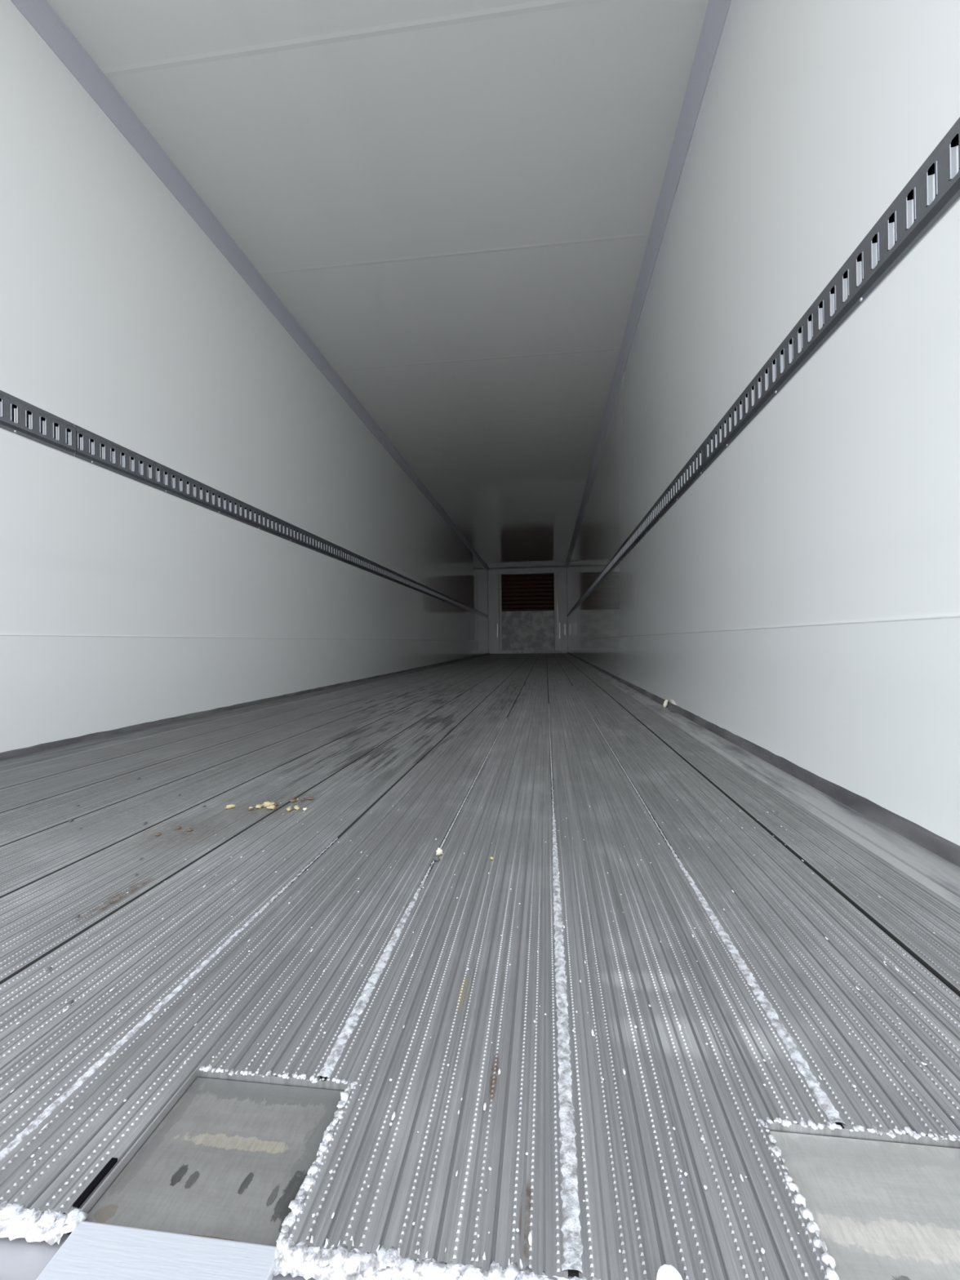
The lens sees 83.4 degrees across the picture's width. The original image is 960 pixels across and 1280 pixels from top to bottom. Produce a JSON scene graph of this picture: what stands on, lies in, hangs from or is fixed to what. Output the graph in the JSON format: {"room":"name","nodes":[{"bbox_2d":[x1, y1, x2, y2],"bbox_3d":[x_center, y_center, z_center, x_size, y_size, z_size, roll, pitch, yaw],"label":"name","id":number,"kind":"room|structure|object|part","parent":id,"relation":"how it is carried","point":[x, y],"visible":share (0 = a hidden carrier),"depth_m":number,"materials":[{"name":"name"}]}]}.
{"room":"truck trailer interior","nodes":[
{"label":"truck trailer interior","id":0,"kind":"room"},
{"bbox_2d":[0,0,488,640],"bbox_3d":[-0.779,-0.910,8.782,0.070,2.703,16.700,-1,0,7],"label":"wall","id":1,"kind":"structure","parent":0,"point":[122,321],"depth_m":2.51,"materials":[{"name":"white plastic"}]},
{"bbox_2d":[0,390,75,456],"bbox_3d":[-1.653,-0.770,1.290,0.012,0.125,1.573,-1,0,7],"label":"rail","id":2,"kind":"object","parent":1,"relation":"attached to","point":[18,416],"visible":1,"depth_m":1.91,"materials":[{"name":"metal"}]},
{"bbox_2d":[74,424,354,565],"bbox_3d":[-1.373,-0.765,3.578,0.012,0.125,3.033,-1,0,7],"label":"rail","id":3,"kind":"object","parent":1,"relation":"attached to","point":[93,448],"visible":1,"depth_m":2.71,"materials":[{"name":"metal"}]},
{"bbox_2d":[0,634,488,752],"bbox_3d":[-0.736,0.204,8.714,0.004,0.413,16.580,-1,0,7],"label":"wall panel","id":4,"kind":"object","parent":1,"relation":"attached to","point":[53,687],"depth_m":2.50,"materials":[{"name":"white plastic"}]},
{"bbox_2d":[0,653,488,759],"bbox_3d":[-0.725,0.399,8.735,0.011,0.024,16.535,-1,0,7],"label":"baseboard","id":5,"kind":"structure","parent":1,"relation":"attached to","point":[44,746],"depth_m":2.49,"materials":[{"name":"grey metal"}]},
{"bbox_2d":[10,0,488,571],"bbox_3d":[-0.739,-2.219,8.720,0.055,0.087,16.580,-1,0,7],"label":"trim","id":6,"kind":"structure","parent":1,"relation":"attached to","point":[41,15],"depth_m":2.64,"materials":[{"name":"grey metal"}]},
{"bbox_2d":[353,552,426,594],"bbox_3d":[-1.003,-0.757,6.598,0.012,0.125,3.048,-1,0,7],"label":"rail","id":7,"kind":"object","parent":1,"relation":"attached to","point":[360,562],"visible":1,"depth_m":6.10,"materials":[{"name":"metal"}]},
{"bbox_2d":[425,586,458,606],"bbox_3d":[-0.632,-0.750,9.625,0.012,0.125,3.048,-1,0,7],"label":"rail","id":8,"kind":"object","parent":1,"relation":"attached to","point":[430,592],"visible":1,"depth_m":9.29,"materials":[{"name":"metal"}]},
{"bbox_2d":[457,600,477,613],"bbox_3d":[-0.261,-0.742,12.653,0.012,0.125,3.048,-1,0,7],"label":"rail","id":9,"kind":"object","parent":1,"relation":"attached to","point":[463,606],"visible":1,"depth_m":12.37,"materials":[{"name":"metal"}]},
{"bbox_2d":[476,609,488,618],"bbox_3d":[0.092,-0.735,15.536,0.012,0.125,2.758,-1,0,7],"label":"rail","id":10,"kind":"object","parent":1,"relation":"attached to","point":[480,613],"visible":1,"depth_m":15.40,"materials":[{"name":"metal"}]},
{"bbox_2d":[46,0,708,568],"bbox_3d":[0.461,-2.317,8.634,2.600,0.080,16.700,-1,0,7],"label":"ceiling","id":11,"kind":"structure","parent":0,"point":[454,202],"depth_m":2.70,"materials":[{"name":"white"}]},
{"bbox_2d":[0,653,959,1279],"bbox_3d":[0.498,0.419,8.674,2.460,0.053,16.737,-1,0,7],"label":"floor","id":12,"kind":"structure","parent":0,"point":[545,739],"depth_m":0.61,"materials":[{"name":"metal"}]},
{"bbox_2d":[0,1233,315,1279],"bbox_3d":[-0.525,0.426,0.322,2.600,0.080,0.113,-1,0,7],"label":"trim","id":13,"kind":"structure","parent":12,"relation":"attached to","point":[20,1259],"depth_m":0.33,"materials":[{"name":"grey metal"}]},
{"bbox_2d":[35,1221,276,1279],"bbox_3d":[-0.196,0.383,0.288,0.136,0.021,0.102,-1,0,7],"label":"plate","id":14,"kind":"object","parent":13,"relation":"on","point":[93,1251],"visible":1,"depth_m":0.33,"materials":[{"name":"silver metal"}]},
{"bbox_2d":[84,1077,344,1246],"bbox_3d":[-0.184,0.383,0.399,0.137,0.010,0.120,-1,0,7],"label":"plate","id":15,"kind":"object","parent":12,"relation":"on","point":[228,1161],"visible":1,"depth_m":0.39,"materials":[{"name":"grey metal"}]},
{"bbox_2d":[225,803,235,808],"bbox_3d":[-0.562,0.375,1.212,0.024,0.010,0.014,-1,0,-27],"label":"crumb","id":16,"kind":"object","parent":12,"relation":"on","point":[231,806],"visible":1,"depth_m":1.21,"materials":[{"name":"beige food"}]},
{"bbox_2d":[255,804,262,808],"bbox_3d":[-0.497,0.374,1.211,0.013,0.008,0.018,-1,0,16],"label":"crumb","id":17,"kind":"object","parent":12,"relation":"on","point":[259,806],"visible":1,"depth_m":1.21,"materials":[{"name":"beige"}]},
{"bbox_2d":[261,800,275,807],"bbox_3d":[-0.481,0.373,1.221,0.028,0.013,0.017,-1,0,7],"label":"crumb","id":18,"kind":"object","parent":12,"relation":"on","point":[265,804],"visible":0.91,"depth_m":1.22,"materials":[{"name":"beige food"}]},
{"bbox_2d":[266,804,275,809],"bbox_3d":[-0.467,0.374,1.203,0.022,0.010,0.016,-1,0,7],"label":"crumb","id":19,"kind":"object","parent":12,"relation":"on","point":[272,806],"visible":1,"depth_m":1.20,"materials":[{"name":"beige food"}]},
{"bbox_2d":[289,798,297,802],"bbox_3d":[-0.434,0.375,1.257,0.014,0.007,0.018,-1,0,40],"label":"crumb","id":20,"kind":"object","parent":12,"relation":"on","point":[293,800],"visible":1,"depth_m":1.25,"materials":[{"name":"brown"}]},
{"bbox_2d":[433,854,439,861],"bbox_3d":[-0.073,0.368,0.907,0.012,0.010,0.010,-1,0,7],"label":"pebble","id":21,"kind":"object","parent":12,"relation":"on","point":[436,858],"visible":1,"depth_m":0.90,"materials":[{"name":"grey stone"}]},
{"bbox_2d":[435,847,443,855],"bbox_3d":[-0.071,0.367,0.932,0.013,0.012,0.012,-1,0,37],"label":"pebble","id":22,"kind":"object","parent":12,"relation":"on","point":[439,851],"visible":0.93,"depth_m":0.93,"materials":[{"name":"beige stone"}]},
{"bbox_2d":[9,794,954,1253],"bbox_3d":[0.021,0.369,0.805,1.125,0.001,0.950,-1,0,7],"label":"snow","id":23,"kind":"object","parent":12,"relation":"on","point":[530,1237],"visible":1,"depth_m":0.46,"materials":[{"name":"white snow"}]},
{"bbox_2d":[488,566,567,653],"bbox_3d":[1.478,-0.915,16.802,2.452,2.663,0.210,-1,0,7],"label":"bulkhead","id":24,"kind":"object","parent":12,"relation":"on","point":[527,607],"visible":0.97,"depth_m":16.81,"materials":[{"name":"silver metal"}]},
{"bbox_3d":[0.432,-0.917,16.966,0.336,2.633,0.140,-1,0,7],"label":"frame post","id":25,"kind":"part","parent":24,"relation":"part of","materials":[{"name":"grey metal"}]},
{"bbox_3d":[0.648,-0.844,16.924,0.080,2.480,0.170,-1,0,7],"label":"frame post","id":26,"kind":"part","parent":24,"relation":"part of","materials":[{"name":"grey metal"}]},
{"bbox_2d":[501,573,554,611],"bbox_3d":[1.494,-1.484,16.864,1.630,1.160,0.066,-1,0,7],"label":"return grille","id":27,"kind":"object","parent":24,"relation":"attached to","point":[519,592],"depth_m":16.86,"materials":[{"name":"black metal"}]},
{"bbox_3d":[1.505,-0.294,16.835,1.630,1.220,0.135,-1,0,7],"label":"panel","id":28,"kind":"part","parent":24,"relation":"part of","materials":[{"name":"grey metal"}]},
{"bbox_3d":[2.355,-0.864,16.715,0.100,2.480,0.170,-1,0,7],"label":"frame post","id":29,"kind":"part","parent":24,"relation":"part of","materials":[{"name":"grey metal"}]},
{"bbox_3d":[2.557,-0.943,16.705,0.286,2.633,0.140,-1,0,7],"label":"frame post","id":30,"kind":"part","parent":24,"relation":"part of","materials":[{"name":"grey metal"}]},
{"bbox_2d":[662,699,667,707],"bbox_3d":[1.009,0.345,2.928,0.027,0.044,0.027,-1,0,28],"label":"paper scrap","id":31,"kind":"object","parent":12,"relation":"on","point":[665,703],"visible":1,"depth_m":2.92,"materials":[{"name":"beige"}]},
{"bbox_2d":[656,1264,682,1279],"bbox_3d":[0.108,0.366,0.307,0.015,0.017,0.012,-1,0,7],"label":"lump","id":32,"kind":"object","parent":12,"relation":"on","point":[665,1272],"visible":1,"depth_m":0.31,"materials":[{"name":"white"}]},
{"bbox_2d":[769,1130,959,1279],"bbox_3d":[0.279,0.377,0.342,0.136,0.010,0.120,-1,0,7],"label":"plate","id":33,"kind":"object","parent":12,"relation":"on","point":[882,1210],"visible":1,"depth_m":0.36,"materials":[{"name":"grey metal"}]},
{"bbox_2d":[488,573,567,653],"bbox_3d":[1.497,-0.905,16.951,2.600,2.703,0.070,-1,0,7],"label":"wall","id":34,"kind":"structure","parent":0,"point":[557,573],"depth_m":16.82,"materials":[{"name":"grey"}]},
{"bbox_2d":[566,0,959,639],"bbox_3d":[1.732,-0.940,8.475,0.070,2.703,16.700,-1,0,7],"label":"wall","id":35,"kind":"structure","parent":0,"point":[839,500],"depth_m":1.42,"materials":[{"name":"white plastic"}]},
{"bbox_2d":[570,602,577,614],"bbox_3d":[2.223,-0.738,12.802,0.012,0.125,3.048,-1,0,7],"label":"rail","id":36,"kind":"object","parent":35,"relation":"attached to","point":[575,606],"visible":0.99,"depth_m":12.52,"materials":[{"name":"metal"}]},
{"bbox_2d":[577,587,588,607],"bbox_3d":[1.853,-0.746,9.776,0.012,0.125,3.051,-1,0,7],"label":"rail","id":37,"kind":"object","parent":35,"relation":"attached to","point":[584,597],"visible":1,"depth_m":9.38,"materials":[{"name":"metal"}]},
{"bbox_2d":[588,555,613,595],"bbox_3d":[1.481,-0.753,6.747,0.012,0.125,3.048,-1,0,7],"label":"rail","id":38,"kind":"object","parent":35,"relation":"attached to","point":[609,567],"visible":1,"depth_m":6.23,"materials":[{"name":"metal"}]},
{"bbox_2d":[564,0,731,568],"bbox_3d":[1.648,-2.248,8.428,0.055,0.087,16.580,-1,0,7],"label":"trim","id":39,"kind":"structure","parent":35,"relation":"attached to","point":[717,11],"depth_m":2.68,"materials":[{"name":"grey metal"}]},
{"bbox_2d":[613,439,706,568],"bbox_3d":[1.110,-0.761,3.720,0.012,0.125,3.048,-1,0,7],"label":"rail","id":40,"kind":"object","parent":35,"relation":"attached to","point":[695,466],"visible":1,"depth_m":2.88,"materials":[{"name":"metal"}]},
{"bbox_2d":[567,613,959,845],"bbox_3d":[1.701,0.179,8.415,0.004,0.404,16.580,-1,0,7],"label":"wall panel","id":41,"kind":"object","parent":35,"relation":"attached to","point":[870,708],"depth_m":1.22,"materials":[{"name":"white plastic"}]},
{"bbox_2d":[567,652,959,866],"bbox_3d":[1.699,0.366,8.438,0.013,0.032,16.535,-1,0,7],"label":"baseboard","id":42,"kind":"structure","parent":35,"relation":"attached to","point":[935,843],"depth_m":1.22,"materials":[{"name":"grey metal"}]},
{"bbox_2d":[704,117,959,468],"bbox_3d":[0.803,-0.767,1.208,0.012,0.125,2.008,-1,0,7],"label":"rail","id":43,"kind":"object","parent":35,"relation":"attached to","point":[934,188],"visible":1,"depth_m":1.12,"materials":[{"name":"metal"}]}
]}

